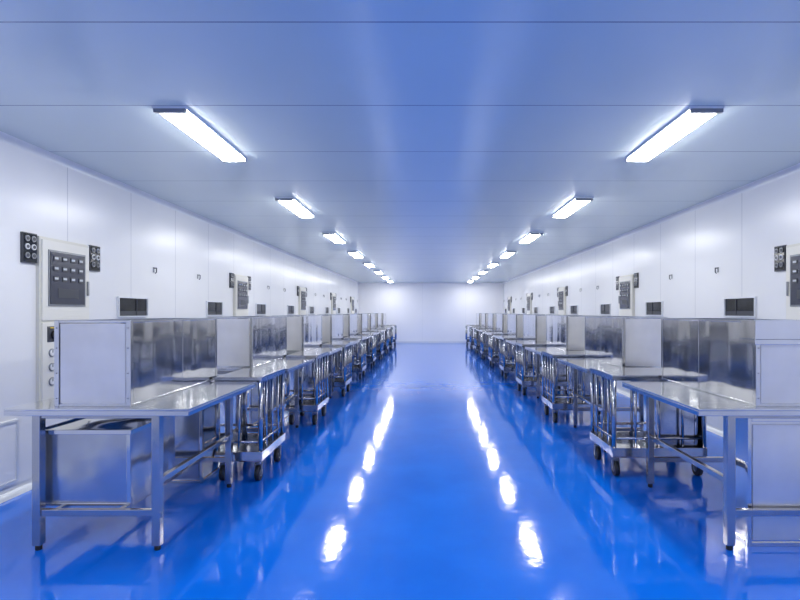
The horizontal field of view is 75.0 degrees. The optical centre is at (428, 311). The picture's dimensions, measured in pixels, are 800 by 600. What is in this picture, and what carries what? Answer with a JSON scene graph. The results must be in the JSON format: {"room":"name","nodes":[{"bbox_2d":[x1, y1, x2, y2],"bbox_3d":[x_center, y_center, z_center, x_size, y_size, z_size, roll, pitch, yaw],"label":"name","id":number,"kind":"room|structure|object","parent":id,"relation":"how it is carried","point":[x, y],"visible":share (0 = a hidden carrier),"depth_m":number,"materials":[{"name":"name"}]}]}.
{"room":"clean room","nodes":[
{"label":"clean room","id":0,"kind":"room"},
{"bbox_2d":[0,141,357,489],"bbox_3d":[-3.250,0.035,9.750,0.100,2.730,27.500,0,0,0],"label":"wall","id":1,"kind":"structure","parent":0,"point":[134,234],"depth_m":5.29,"materials":[{"name":"paint"}]},
{"bbox_2d":[0,419,18,488],"bbox_3d":[-3.190,1.070,3.580,0.020,0.480,0.900,0,0,0],"label":"access panel","id":2,"kind":"object","parent":1,"relation":"attached to","point":[9,430],"visible":1,"depth_m":3.95,"materials":[{"name":"paint"}]},
{"bbox_2d":[20,232,36,263],"bbox_3d":[-3.183,-0.510,4.145,0.033,0.240,0.150,0,0,0],"label":"panel","id":3,"kind":"object","parent":1,"relation":"attached to","point":[28,241],"visible":1,"depth_m":4.12,"materials":[{"name":"grey plastic"}]},
{"bbox_2d":[36,236,88,401],"bbox_3d":[-3.167,0.080,4.540,0.065,1.400,0.620,0,0,0],"label":"control panel","id":4,"kind":"object","parent":1,"relation":"attached to","point":[62,267],"visible":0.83,"depth_m":4.36,"materials":[{"name":"beige metal"}]},
{"bbox_2d":[89,245,99,271],"bbox_3d":[-3.183,-0.510,4.955,0.033,0.240,0.150,0,0,0],"label":"panel","id":5,"kind":"object","parent":1,"relation":"attached to","point":[94,251],"visible":1,"depth_m":4.93,"materials":[{"name":"grey plastic"}]},
{"bbox_2d":[0,390,248,503],"bbox_3d":[-3.165,1.365,9.750,0.070,0.070,27.500,0,0,0],"label":"baseboard","id":6,"kind":"structure","parent":1,"relation":"attached to","point":[17,489],"depth_m":4.00,"materials":[{"name":"silver metal"}]},
{"bbox_2d":[117,296,147,316],"bbox_3d":[-3.189,-0.052,5.610,0.022,0.215,0.560,0,0,0],"label":"window","id":7,"kind":"structure","parent":1,"relation":"in","point":[126,306],"depth_m":5.59,"materials":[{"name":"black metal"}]},
{"bbox_2d":[0,131,358,282],"bbox_3d":[-3.175,-1.305,9.750,0.050,0.050,27.500,0,0,0],"label":"trim","id":8,"kind":"structure","parent":1,"relation":"attached to","point":[4,137],"depth_m":5.38,"materials":[{"name":"silver metal"}]},
{"bbox_2d":[206,301,222,315],"bbox_3d":[-3.189,-0.052,7.740,0.022,0.215,0.560,0,0,0],"label":"window","id":9,"kind":"structure","parent":1,"relation":"in","point":[213,308],"depth_m":7.74,"materials":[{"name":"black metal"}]},
{"bbox_2d":[229,273,233,287],"bbox_3d":[-3.183,-0.510,8.405,0.033,0.240,0.150,0,0,0],"label":"panel","id":10,"kind":"object","parent":1,"relation":"attached to","point":[231,275],"visible":1,"depth_m":8.36,"materials":[{"name":"grey plastic"}]},
{"bbox_2d":[233,274,248,315],"bbox_3d":[-3.167,0.080,8.800,0.065,1.400,0.620,0,0,0],"label":"control panel","id":11,"kind":"object","parent":1,"relation":"attached to","point":[240,290],"visible":0.56,"depth_m":8.69,"materials":[{"name":"beige"}]},
{"bbox_2d":[247,276,250,289],"bbox_3d":[-3.183,-0.510,9.215,0.033,0.240,0.150,0,0,0],"label":"panel","id":12,"kind":"object","parent":1,"relation":"attached to","point":[249,277],"visible":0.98,"depth_m":9.18,"materials":[{"name":"grey plastic"}]},
{"bbox_2d":[255,303,265,314],"bbox_3d":[-3.189,-0.052,9.870,0.022,0.215,0.560,0,0,0],"label":"window","id":13,"kind":"structure","parent":1,"relation":"in","point":[260,309],"depth_m":9.84,"materials":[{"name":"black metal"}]},
{"bbox_2d":[287,305,293,313],"bbox_3d":[-3.189,-0.052,12.000,0.022,0.215,0.560,0,0,0],"label":"window","id":14,"kind":"structure","parent":1,"relation":"in","point":[290,308],"depth_m":11.98,"materials":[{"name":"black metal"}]},
{"bbox_2d":[298,287,305,314],"bbox_3d":[-3.167,0.080,13.060,0.065,1.400,0.620,0,0,0],"label":"control panel","id":15,"kind":"object","parent":1,"relation":"attached to","point":[302,291],"visible":0.59,"depth_m":12.91,"materials":[{"name":"beige"}]},
{"bbox_2d":[331,293,335,313],"bbox_3d":[-3.167,0.080,17.320,0.065,1.400,0.620,0,0,0],"label":"control panel","id":16,"kind":"object","parent":1,"relation":"attached to","point":[333,301],"visible":0.61,"depth_m":17.14,"materials":[{"name":"beige"}]},
{"bbox_2d":[351,297,353,313],"bbox_3d":[-3.167,0.080,21.580,0.065,1.400,0.620,0,0,0],"label":"control panel","id":17,"kind":"object","parent":1,"relation":"attached to","point":[352,298],"visible":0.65,"depth_m":21.39,"materials":[{"name":"beige"}]},
{"bbox_2d":[0,0,799,282],"bbox_3d":[0.080,-1.380,9.750,6.760,0.100,27.700,0,0,0],"label":"ceiling","id":18,"kind":"structure","parent":0,"point":[431,137],"depth_m":3.35,"materials":[{"name":"paint"}]},
{"bbox_2d":[152,106,246,161],"bbox_3d":[-1.680,-1.311,3.925,0.216,0.038,1.130,0,0,0],"label":"ceiling light","id":19,"kind":"object","parent":18,"relation":"attached to","point":[182,117],"depth_m":3.74,"materials":[{"name":"white plastic"}]},
{"bbox_2d":[275,197,314,217],"bbox_3d":[-1.680,-1.311,6.585,0.216,0.038,1.130,0,0,0],"label":"ceiling light","id":20,"kind":"object","parent":18,"relation":"attached to","point":[291,203],"depth_m":6.43,"materials":[{"name":"plastic"}]},
{"bbox_2d":[322,232,345,243],"bbox_3d":[-1.680,-1.311,9.245,0.216,0.038,1.130,0,0,0],"label":"ceiling light","id":21,"kind":"object","parent":18,"relation":"attached to","point":[332,236],"depth_m":9.06,"materials":[{"name":"plastic"}]},
{"bbox_2d":[347,251,362,257],"bbox_3d":[-1.680,-1.311,11.905,0.216,0.038,1.130,0,0,0],"label":"ceiling light","id":22,"kind":"object","parent":18,"relation":"attached to","point":[356,254],"depth_m":11.69,"materials":[{"name":"plastic"}]},
{"bbox_2d":[500,251,515,257],"bbox_3d":[1.800,-1.311,11.905,0.216,0.038,1.130,0,0,0],"label":"ceiling light","id":23,"kind":"object","parent":18,"relation":"attached to","point":[508,253],"depth_m":11.70,"materials":[{"name":"plastic"}]},
{"bbox_2d":[519,232,542,243],"bbox_3d":[1.800,-1.311,9.245,0.216,0.038,1.130,0,0,0],"label":"ceiling light","id":24,"kind":"object","parent":18,"relation":"attached to","point":[531,236],"depth_m":9.07,"materials":[{"name":"plastic"}]},
{"bbox_2d":[552,197,593,217],"bbox_3d":[1.800,-1.311,6.585,0.216,0.038,1.130,0,0,0],"label":"ceiling light","id":25,"kind":"object","parent":18,"relation":"attached to","point":[576,203],"depth_m":6.43,"materials":[{"name":"plastic"}]},
{"bbox_2d":[625,106,723,161],"bbox_3d":[1.800,-1.311,3.925,0.216,0.038,1.130,0,0,0],"label":"ceiling light","id":26,"kind":"object","parent":18,"relation":"attached to","point":[691,118],"depth_m":3.75,"materials":[{"name":"white plastic"}]},
{"bbox_2d":[0,343,799,599],"bbox_3d":[0.080,1.450,9.750,6.760,0.100,27.700,0,0,0],"label":"floor","id":27,"kind":"structure","parent":0,"point":[434,477],"depth_m":3.44,"materials":[{"name":"blue paint"}]},
{"bbox_2d":[4,382,256,550],"bbox_3d":[-1.940,0.983,3.630,1.080,0.835,1.200,0,0,0],"label":"work table","id":28,"kind":"object","parent":27,"relation":"on","point":[187,402],"visible":0.73,"depth_m":3.05,"materials":[{"name":"silver metal"}]},
{"bbox_2d":[46,416,174,505],"bbox_3d":[-2.070,0.932,3.390,0.588,0.455,0.578,0,0,0],"label":"bin","id":29,"kind":"object","parent":28,"relation":"on","point":[90,461],"visible":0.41,"depth_m":3.12,"materials":[{"name":"silver metal"}]},
{"bbox_2d":[54,318,216,406],"bbox_3d":[-2.005,0.307,3.728,0.456,0.515,1.270,0,0,0],"label":"enclosure","id":30,"kind":"object","parent":28,"relation":"on","point":[98,362],"visible":0.98,"depth_m":3.10,"materials":[{"name":"metal"}]},
{"bbox_2d":[169,374,222,482],"bbox_3d":[-2.030,1.000,4.645,0.360,0.800,0.800,0,0,0],"label":"base cabinet","id":31,"kind":"object","parent":27,"relation":"on","point":[195,432],"visible":0.16,"depth_m":4.25,"materials":[{"name":"silver metal"}]},
{"bbox_2d":[214,368,284,479],"bbox_3d":[-1.565,0.968,4.605,0.390,0.865,0.680,0,0,0],"label":"utility cart","id":32,"kind":"object","parent":27,"relation":"on","point":[247,447],"visible":0.91,"depth_m":4.44,"materials":[{"name":"silver metal"}]},
{"bbox_2d":[217,358,314,432],"bbox_3d":[-1.940,0.983,5.770,1.080,0.835,1.200,0,0,0],"label":"work table","id":33,"kind":"object","parent":27,"relation":"on","point":[290,364],"visible":0.28,"depth_m":5.71,"materials":[{"name":"silver metal"}]},
{"bbox_2d":[207,316,286,367],"bbox_3d":[-2.005,0.307,5.868,0.456,0.515,1.270,0,0,0],"label":"enclosure","id":34,"kind":"object","parent":33,"relation":"on","point":[242,341],"visible":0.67,"depth_m":5.24,"materials":[{"name":"metal"}]},
{"bbox_2d":[249,373,294,423],"bbox_3d":[-2.030,1.000,6.785,0.360,0.800,0.800,0,0,0],"label":"base cabinet","id":35,"kind":"object","parent":27,"relation":"on","point":[253,393],"visible":0.12,"depth_m":6.38,"materials":[{"name":"silver metal"}]},
{"bbox_2d":[286,351,327,424],"bbox_3d":[-1.565,0.968,6.745,0.390,0.865,0.680,0,0,0],"label":"utility cart","id":36,"kind":"object","parent":27,"relation":"on","point":[316,402],"visible":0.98,"depth_m":6.57,"materials":[{"name":"silver metal"}]},
{"bbox_2d":[305,346,323,393],"bbox_3d":[-2.030,1.000,8.925,0.360,0.800,0.800,0,0,0],"label":"base cabinet","id":37,"kind":"object","parent":27,"relation":"on","point":[320,346],"visible":0.02,"depth_m":8.53,"materials":[{"name":"silver metal"}]},
{"bbox_2d":[287,347,342,397],"bbox_3d":[-1.940,0.983,7.910,1.080,0.835,1.200,0,0,0],"label":"work table","id":38,"kind":"object","parent":27,"relation":"on","point":[331,350],"visible":0.3,"depth_m":8.28,"materials":[{"name":"silver metal"}]},
{"bbox_2d":[273,315,321,351],"bbox_3d":[-2.005,0.307,8.008,0.456,0.515,1.270,0,0,0],"label":"enclosure","id":39,"kind":"object","parent":38,"relation":"on","point":[304,332],"visible":0.7,"depth_m":7.43,"materials":[{"name":"metal"}]},
{"bbox_2d":[303,363,311,392],"bbox_3d":[-2.070,0.932,7.670,0.588,0.455,0.578,0,0,0],"label":"base cabinet","id":40,"kind":"object","parent":38,"relation":"on","point":[307,369],"visible":0.08,"depth_m":7.66,"materials":[{"name":"silver metal"}]},
{"bbox_2d":[322,342,351,396],"bbox_3d":[-1.565,0.968,8.885,0.390,0.865,0.680,0,0,0],"label":"utility cart","id":41,"kind":"object","parent":27,"relation":"on","point":[337,381],"visible":0.69,"depth_m":8.61,"materials":[{"name":"silver metal"}]},
{"bbox_2d":[332,339,342,375],"bbox_3d":[-2.030,1.000,11.065,0.360,0.800,0.800,0,0,0],"label":"base cabinet","id":42,"kind":"object","parent":27,"relation":"on","point":[337,354],"visible":0.02,"depth_m":10.66,"materials":[{"name":"silver metal"}]},
{"bbox_2d":[322,340,360,388],"bbox_3d":[-1.940,0.983,10.050,1.080,0.835,1.200,0,0,0],"label":"work table","id":43,"kind":"object","parent":27,"relation":"on","point":[352,341],"visible":0.16,"depth_m":9.96,"materials":[{"name":"silver metal"}]},
{"bbox_2d":[318,314,342,342],"bbox_3d":[-2.005,0.307,10.148,0.456,0.515,1.270,0,0,0],"label":"enclosure","id":44,"kind":"object","parent":43,"relation":"on","point":[332,324],"visible":0.48,"depth_m":9.59,"materials":[{"name":"metal"}]},
{"bbox_2d":[343,336,365,379],"bbox_3d":[-1.565,0.968,11.025,0.390,0.865,0.680,0,0,0],"label":"utility cart","id":45,"kind":"object","parent":27,"relation":"on","point":[356,367],"visible":0.6,"depth_m":10.84,"materials":[{"name":"silver metal"}]},
{"bbox_2d":[343,335,371,374],"bbox_3d":[-1.940,0.983,12.190,1.080,0.835,1.200,0,0,0],"label":"work table","id":46,"kind":"object","parent":27,"relation":"on","point":[367,336],"visible":0.23,"depth_m":11.62,"materials":[{"name":"silver metal"}]},
{"bbox_2d":[343,314,356,336],"bbox_3d":[-2.005,0.307,12.288,0.456,0.515,1.270,0,0,0],"label":"enclosure","id":47,"kind":"object","parent":46,"relation":"on","point":[349,320],"visible":0.41,"depth_m":11.67,"materials":[{"name":"metal"}]},
{"bbox_2d":[358,333,375,367],"bbox_3d":[-1.565,0.968,13.165,0.390,0.865,0.680,0,0,0],"label":"utility cart","id":48,"kind":"object","parent":27,"relation":"on","point":[369,358],"visible":0.65,"depth_m":13.07,"materials":[{"name":"silver metal"}]},
{"bbox_2d":[357,332,379,364],"bbox_3d":[-1.940,0.983,14.330,1.080,0.835,1.200,0,0,0],"label":"work table","id":49,"kind":"object","parent":27,"relation":"on","point":[364,332],"visible":0.2,"depth_m":13.82,"materials":[{"name":"silver metal"}]},
{"bbox_2d":[357,314,367,332],"bbox_3d":[-2.005,0.307,14.428,0.456,0.515,1.270,0,0,0],"label":"enclosure","id":50,"kind":"object","parent":49,"relation":"on","point":[362,319],"visible":0.55,"depth_m":13.92,"materials":[{"name":"metal"}]},
{"bbox_2d":[368,330,382,359],"bbox_3d":[-1.565,0.968,15.305,0.390,0.865,0.680,0,0,0],"label":"utility cart","id":51,"kind":"object","parent":27,"relation":"on","point":[379,352],"visible":0.63,"depth_m":15.13,"materials":[{"name":"silver metal"}]},
{"bbox_2d":[374,329,385,357],"bbox_3d":[-1.940,0.983,16.470,1.080,0.835,1.200,0,0,0],"label":"work table","id":52,"kind":"object","parent":27,"relation":"on","point":[377,343],"visible":0.22,"depth_m":16.00,"materials":[{"name":"silver metal"}]},
{"bbox_2d":[368,314,374,329],"bbox_3d":[-2.005,0.307,16.568,0.456,0.515,1.270,0,0,0],"label":"enclosure","id":53,"kind":"object","parent":52,"relation":"on","point":[371,317],"visible":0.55,"depth_m":16.10,"materials":[{"name":"metal"}]},
{"bbox_2d":[375,328,388,353],"bbox_3d":[-1.565,0.968,17.445,0.390,0.865,0.680,0,0,0],"label":"utility cart","id":54,"kind":"object","parent":27,"relation":"on","point":[386,347],"visible":0.58,"depth_m":17.27,"materials":[{"name":"silver metal"}]},
{"bbox_2d":[381,326,392,349],"bbox_3d":[-1.565,0.968,19.585,0.390,0.865,0.680,0,0,0],"label":"utility cart","id":55,"kind":"object","parent":27,"relation":"on","point":[391,342],"visible":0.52,"depth_m":19.26,"materials":[{"name":"silver metal"}]},
{"bbox_2d":[386,325,396,345],"bbox_3d":[-1.565,0.968,21.725,0.390,0.865,0.680,0,0,0],"label":"utility cart","id":56,"kind":"object","parent":27,"relation":"on","point":[395,337],"visible":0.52,"depth_m":21.39,"materials":[{"name":"silver metal"}]},
{"bbox_2d":[465,325,478,345],"bbox_3d":[1.950,0.968,21.820,0.800,0.865,0.620,0,0,0],"label":"utility cart","id":57,"kind":"object","parent":27,"relation":"on","point":[466,339],"visible":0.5,"depth_m":21.54,"materials":[{"name":"silver metal"}]},
{"bbox_2d":[469,326,485,348],"bbox_3d":[1.950,0.968,19.680,0.800,0.865,0.620,0,0,0],"label":"utility cart","id":58,"kind":"object","parent":27,"relation":"on","point":[471,343],"visible":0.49,"depth_m":19.42,"materials":[{"name":"silver metal"}]},
{"bbox_2d":[472,327,485,351],"bbox_3d":[2.110,0.983,18.610,1.080,0.835,1.200,0,0,0],"label":"work table","id":59,"kind":"object","parent":27,"relation":"on","point":[472,327],"visible":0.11,"depth_m":18.80,"materials":[{"name":"silver metal"}]},
{"bbox_2d":[481,313,497,327],"bbox_3d":[2.175,0.307,18.708,0.456,0.515,1.270,0,0,0],"label":"enclosure","id":60,"kind":"object","parent":59,"relation":"on","point":[484,316],"visible":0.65,"depth_m":18.27,"materials":[{"name":"metal"}]},
{"bbox_2d":[474,328,487,353],"bbox_3d":[1.950,0.968,17.540,0.800,0.865,0.620,0,0,0],"label":"utility cart","id":61,"kind":"object","parent":27,"relation":"on","point":[476,347],"visible":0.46,"depth_m":17.34,"materials":[{"name":"silver metal"}]},
{"bbox_2d":[477,329,488,357],"bbox_3d":[2.110,0.983,16.470,1.080,0.835,1.200,0,0,0],"label":"work table","id":62,"kind":"object","parent":27,"relation":"on","point":[486,343],"visible":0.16,"depth_m":15.88,"materials":[{"name":"silver metal"}]},
{"bbox_2d":[488,314,495,329],"bbox_3d":[2.175,0.307,16.568,0.456,0.515,1.270,0,0,0],"label":"enclosure","id":63,"kind":"object","parent":62,"relation":"on","point":[491,317],"visible":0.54,"depth_m":15.95,"materials":[{"name":"metal"}]},
{"bbox_2d":[480,330,498,359],"bbox_3d":[1.950,0.968,15.400,0.800,0.865,0.620,0,0,0],"label":"utility cart","id":64,"kind":"object","parent":27,"relation":"on","point":[482,351],"visible":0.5,"depth_m":15.10,"materials":[{"name":"silver metal"}]},
{"bbox_2d":[493,337,498,351],"bbox_3d":[2.120,0.910,15.400,0.360,0.600,0.500,0,0,0],"label":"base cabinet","id":65,"kind":"object","parent":64,"relation":"on","point":[493,337],"visible":0.04,"depth_m":15.48,"materials":[{"name":"silver metal"}]},
{"bbox_2d":[484,332,499,364],"bbox_3d":[2.110,0.983,14.330,1.080,0.835,1.200,0,0,0],"label":"work table","id":66,"kind":"object","parent":27,"relation":"on","point":[484,332],"visible":0.22,"depth_m":13.94,"materials":[{"name":"silver metal"}]},
{"bbox_2d":[496,314,506,332],"bbox_3d":[2.175,0.307,14.428,0.456,0.515,1.270,0,0,0],"label":"enclosure","id":67,"kind":"object","parent":66,"relation":"on","point":[501,319],"visible":0.57,"depth_m":13.99,"materials":[{"name":"metal"}]},
{"bbox_2d":[488,333,514,367],"bbox_3d":[1.950,0.968,13.260,0.800,0.865,0.620,0,0,0],"label":"utility cart","id":68,"kind":"object","parent":27,"relation":"on","point":[492,359],"visible":0.48,"depth_m":12.98,"materials":[{"name":"silver metal"}]},
{"bbox_2d":[505,340,514,357],"bbox_3d":[2.120,0.910,13.260,0.360,0.600,0.500,0,0,0],"label":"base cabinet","id":69,"kind":"object","parent":68,"relation":"on","point":[510,344],"visible":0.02,"depth_m":13.01,"materials":[{"name":"silver metal"}]},
{"bbox_2d":[493,335,514,374],"bbox_3d":[2.110,0.983,12.190,1.080,0.835,1.200,0,0,0],"label":"work table","id":70,"kind":"object","parent":27,"relation":"on","point":[495,336],"visible":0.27,"depth_m":11.92,"materials":[{"name":"silver metal"}]},
{"bbox_2d":[507,314,522,335],"bbox_3d":[2.175,0.307,12.288,0.456,0.515,1.270,0,0,0],"label":"enclosure","id":71,"kind":"object","parent":70,"relation":"on","point":[514,321],"visible":0.41,"depth_m":11.72,"materials":[{"name":"metal"}]},
{"bbox_2d":[500,336,535,378],"bbox_3d":[1.950,0.968,11.120,0.800,0.865,0.620,0,0,0],"label":"utility cart","id":72,"kind":"object","parent":27,"relation":"on","point":[505,367],"visible":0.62,"depth_m":10.83,"materials":[{"name":"silver metal"}]},
{"bbox_2d":[524,347,535,366],"bbox_3d":[2.120,0.910,11.120,0.360,0.600,0.500,0,0,0],"label":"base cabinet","id":73,"kind":"object","parent":72,"relation":"on","point":[529,352],"visible":0.02,"depth_m":10.87,"materials":[{"name":"silver metal"}]},
{"bbox_2d":[506,340,563,388],"bbox_3d":[2.110,0.983,10.050,1.080,0.835,1.200,0,0,0],"label":"work table","id":74,"kind":"object","parent":27,"relation":"on","point":[513,342],"visible":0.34,"depth_m":10.31,"materials":[{"name":"silver metal"}]},
{"bbox_2d":[523,314,548,341],"bbox_3d":[2.175,0.307,10.148,0.456,0.515,1.270,0,0,0],"label":"enclosure","id":75,"kind":"object","parent":74,"relation":"on","point":[534,325],"visible":0.62,"depth_m":9.70,"materials":[{"name":"metal"}]},
{"bbox_2d":[516,342,569,394],"bbox_3d":[1.950,0.968,8.980,0.800,0.865,0.620,0,0,0],"label":"utility cart","id":76,"kind":"object","parent":27,"relation":"on","point":[524,380],"visible":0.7,"depth_m":8.81,"materials":[{"name":"silver metal"}]},
{"bbox_2d":[540,355,565,380],"bbox_3d":[2.120,0.910,8.980,0.360,0.600,0.500,0,0,0],"label":"base cabinet","id":77,"kind":"object","parent":76,"relation":"on","point":[561,367],"visible":0.11,"depth_m":8.73,"materials":[{"name":"silver metal"}]},
{"bbox_2d":[525,347,569,397],"bbox_3d":[2.110,0.983,7.910,1.080,0.835,1.200,0,0,0],"label":"work table","id":78,"kind":"object","parent":27,"relation":"on","point":[538,350],"visible":0.27,"depth_m":8.33,"materials":[{"name":"silver metal"}]},
{"bbox_2d":[546,315,596,350],"bbox_3d":[2.175,0.307,8.008,0.456,0.515,1.270,0,0,0],"label":"enclosure","id":79,"kind":"object","parent":78,"relation":"on","point":[563,332],"visible":0.73,"depth_m":7.43,"materials":[{"name":"metal"}]},
{"bbox_2d":[542,351,600,421],"bbox_3d":[1.950,0.968,6.840,0.800,0.865,0.620,0,0,0],"label":"utility cart","id":80,"kind":"object","parent":27,"relation":"on","point":[556,402],"visible":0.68,"depth_m":6.67,"materials":[{"name":"silver metal"}]},
{"bbox_2d":[571,367,598,402],"bbox_3d":[2.120,0.910,6.840,0.360,0.600,0.500,0,0,0],"label":"base cabinet","id":81,"kind":"object","parent":80,"relation":"on","point":[580,373],"visible":0.17,"depth_m":6.59,"materials":[{"name":"silver metal"}]},
{"bbox_2d":[557,358,630,451],"bbox_3d":[2.110,0.983,5.770,1.080,0.835,1.200,0,0,0],"label":"work table","id":82,"kind":"object","parent":27,"relation":"on","point":[583,364],"visible":0.41,"depth_m":5.94,"materials":[{"name":"silver metal"}]},
{"bbox_2d":[585,316,667,367],"bbox_3d":[2.175,0.307,5.868,0.456,0.515,1.270,0,0,0],"label":"enclosure","id":83,"kind":"object","parent":82,"relation":"on","point":[619,341],"visible":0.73,"depth_m":5.24,"materials":[{"name":"metal"}]},
{"bbox_2d":[590,368,706,475],"bbox_3d":[1.950,0.968,4.700,0.800,0.865,0.620,0,0,0],"label":"utility cart","id":84,"kind":"object","parent":27,"relation":"on","point":[619,444],"visible":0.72,"depth_m":4.45,"materials":[{"name":"silver metal"}]},
{"bbox_2d":[633,381,697,447],"bbox_3d":[2.120,0.910,4.700,0.360,0.600,0.500,0,0,0],"label":"base cabinet","id":85,"kind":"object","parent":84,"relation":"on","point":[670,415],"visible":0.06,"depth_m":4.45,"materials":[{"name":"silver metal"}]},
{"bbox_2d":[622,382,799,550],"bbox_3d":[2.110,0.983,3.630,1.080,0.835,1.200,0,0,0],"label":"work table","id":86,"kind":"object","parent":27,"relation":"on","point":[697,402],"visible":0.77,"depth_m":3.11,"materials":[{"name":"silver metal"}]},
{"bbox_2d":[661,318,799,406],"bbox_3d":[2.190,0.306,3.721,0.520,0.517,1.283,0,0,0],"label":"enclosure","id":87,"kind":"object","parent":86,"relation":"on","point":[754,362],"visible":1,"depth_m":3.29,"materials":[{"name":"metal"}]},
{"bbox_2d":[736,418,799,546],"bbox_3d":[2.160,1.015,3.200,0.520,0.770,0.200,0,0,0],"label":"base cabinet","id":88,"kind":"object","parent":27,"relation":"on","point":[767,449],"visible":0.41,"depth_m":3.10,"materials":[{"name":"silver metal"}]},
{"label":"work table","id":89,"kind":"object","parent":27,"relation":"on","visible":0},
{"bbox_2d":[365,313,380,327],"bbox_3d":[-2.005,0.307,18.708,0.456,0.515,1.270,0,0,0],"label":"enclosure","id":90,"kind":"object","parent":89,"relation":"on","point":[377,315],"visible":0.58,"depth_m":18.08,"materials":[{"name":"metal"}]},
{"label":"work table","id":91,"kind":"object","parent":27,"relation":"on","visible":0},
{"bbox_2d":[381,313,385,325],"bbox_3d":[-2.005,0.307,20.848,0.456,0.515,1.270,0,0,0],"label":"enclosure","id":92,"kind":"object","parent":91,"relation":"on","point":[383,315],"visible":0.4,"depth_m":20.34,"materials":[{"name":"metal"}]},
{"bbox_3d":[2.110,0.982,20.750,1.080,0.835,1.200,0,0,0],"label":"work table","id":93,"kind":"object","parent":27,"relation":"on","visible":0},
{"bbox_2d":[476,313,480,325],"bbox_3d":[2.175,0.307,20.848,0.456,0.515,1.270,0,0,0],"label":"enclosure","id":94,"kind":"object","parent":93,"relation":"on","point":[478,315],"visible":0.41,"depth_m":20.49,"materials":[{"name":"metal"}]},
{"bbox_2d":[358,283,502,340],"bbox_3d":[0.080,0.035,23.550,6.760,2.730,0.100,0,0,0],"label":"wall","id":95,"kind":"structure","parent":0,"point":[419,311],"depth_m":23.50,"materials":[{"name":"paint"}]},
{"bbox_2d":[393,341,468,342],"bbox_3d":[0.080,1.360,23.492,6.420,0.080,0.015,0,0,0],"label":"baseboard","id":96,"kind":"structure","parent":95,"relation":"attached to","point":[396,341],"depth_m":23.49,"materials":[{"name":"silver metal"}]},
{"bbox_2d":[503,171,799,427],"bbox_3d":[3.410,0.035,9.750,0.100,2.730,27.500,0,0,0],"label":"wall","id":97,"kind":"structure","parent":0,"point":[738,234],"depth_m":6.56,"materials":[{"name":"paint"}]},
{"bbox_2d":[508,297,510,313],"bbox_3d":[3.328,0.080,21.580,0.065,1.400,0.620,0,0,0],"label":"control panel","id":98,"kind":"object","parent":97,"relation":"attached to","point":[509,298],"visible":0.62,"depth_m":21.36,"materials":[{"name":"beige"}]},
{"bbox_2d":[527,293,531,313],"bbox_3d":[3.328,0.080,17.320,0.065,1.400,0.620,0,0,0],"label":"control panel","id":99,"kind":"object","parent":97,"relation":"attached to","point":[529,301],"visible":0.55,"depth_m":17.12,"materials":[{"name":"beige"}]},
{"bbox_2d":[549,306,554,313],"bbox_3d":[3.349,-0.052,14.130,0.022,0.215,0.560,0,0,0],"label":"window","id":100,"kind":"structure","parent":97,"relation":"in","point":[551,308],"depth_m":14.15,"materials":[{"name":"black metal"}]},
{"bbox_2d":[558,287,565,314],"bbox_3d":[3.328,0.080,13.060,0.065,1.400,0.620,0,0,0],"label":"control panel","id":101,"kind":"object","parent":97,"relation":"attached to","point":[561,291],"visible":0.6,"depth_m":12.97,"materials":[{"name":"beige"}]},
{"bbox_2d":[570,305,577,313],"bbox_3d":[3.349,-0.052,12.000,0.022,0.215,0.560,0,0,0],"label":"window","id":102,"kind":"structure","parent":97,"relation":"in","point":[573,308],"depth_m":12.00,"materials":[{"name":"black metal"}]},
{"bbox_2d":[600,303,610,314],"bbox_3d":[3.349,-0.052,9.870,0.022,0.215,0.560,0,0,0],"label":"window","id":103,"kind":"structure","parent":97,"relation":"in","point":[605,309],"depth_m":9.87,"materials":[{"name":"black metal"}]},
{"bbox_2d":[616,276,619,289],"bbox_3d":[3.344,-0.510,9.215,0.033,0.240,0.150,0,0,0],"label":"panel","id":104,"kind":"object","parent":97,"relation":"attached to","point":[617,277],"visible":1,"depth_m":9.19,"materials":[{"name":"grey plastic"}]},
{"bbox_2d":[618,274,634,315],"bbox_3d":[3.328,0.080,8.800,0.065,1.400,0.620,0,0,0],"label":"control panel","id":105,"kind":"object","parent":97,"relation":"attached to","point":[626,298],"visible":0.54,"depth_m":8.70,"materials":[{"name":"beige"}]},
{"bbox_2d":[634,273,638,287],"bbox_3d":[3.344,-0.510,8.405,0.033,0.240,0.150,0,0,0],"label":"panel","id":106,"kind":"object","parent":97,"relation":"attached to","point":[636,275],"visible":1,"depth_m":8.36,"materials":[{"name":"grey plastic"}]},
{"bbox_2d":[502,163,799,283],"bbox_3d":[3.335,-1.305,9.750,0.050,0.050,27.500,0,0,0],"label":"trim","id":107,"kind":"structure","parent":97,"relation":"attached to","point":[795,168],"depth_m":6.50,"materials":[{"name":"silver metal"}]},
{"bbox_2d":[645,301,662,315],"bbox_3d":[3.349,-0.052,7.740,0.022,0.215,0.560,0,0,0],"label":"window","id":108,"kind":"structure","parent":97,"relation":"in","point":[652,308],"depth_m":7.73,"materials":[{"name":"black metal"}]},
{"bbox_2d":[616,386,722,436],"bbox_3d":[3.325,1.365,9.750,0.070,0.070,27.500,0,0,0],"label":"baseboard","id":109,"kind":"structure","parent":97,"relation":"attached to","point":[710,427],"depth_m":6.18,"materials":[{"name":"silver metal"}]},
{"bbox_2d":[724,296,756,316],"bbox_3d":[3.349,-0.052,5.610,0.022,0.215,0.560,0,0,0],"label":"window","id":110,"kind":"structure","parent":97,"relation":"in","point":[734,306],"depth_m":5.59,"materials":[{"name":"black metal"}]},
{"bbox_2d":[774,245,785,271],"bbox_3d":[3.344,-0.510,4.955,0.033,0.240,0.150,0,0,0],"label":"panel","id":111,"kind":"object","parent":97,"relation":"attached to","point":[779,251],"visible":0.99,"depth_m":4.94,"materials":[{"name":"grey plastic"}]},
{"bbox_2d":[786,243,799,319],"bbox_3d":[3.328,0.080,4.540,0.065,1.400,0.620,0,0,0],"label":"control panel","id":112,"kind":"object","parent":97,"relation":"attached to","point":[792,251],"visible":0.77,"depth_m":4.73,"materials":[{"name":"beige metal"}]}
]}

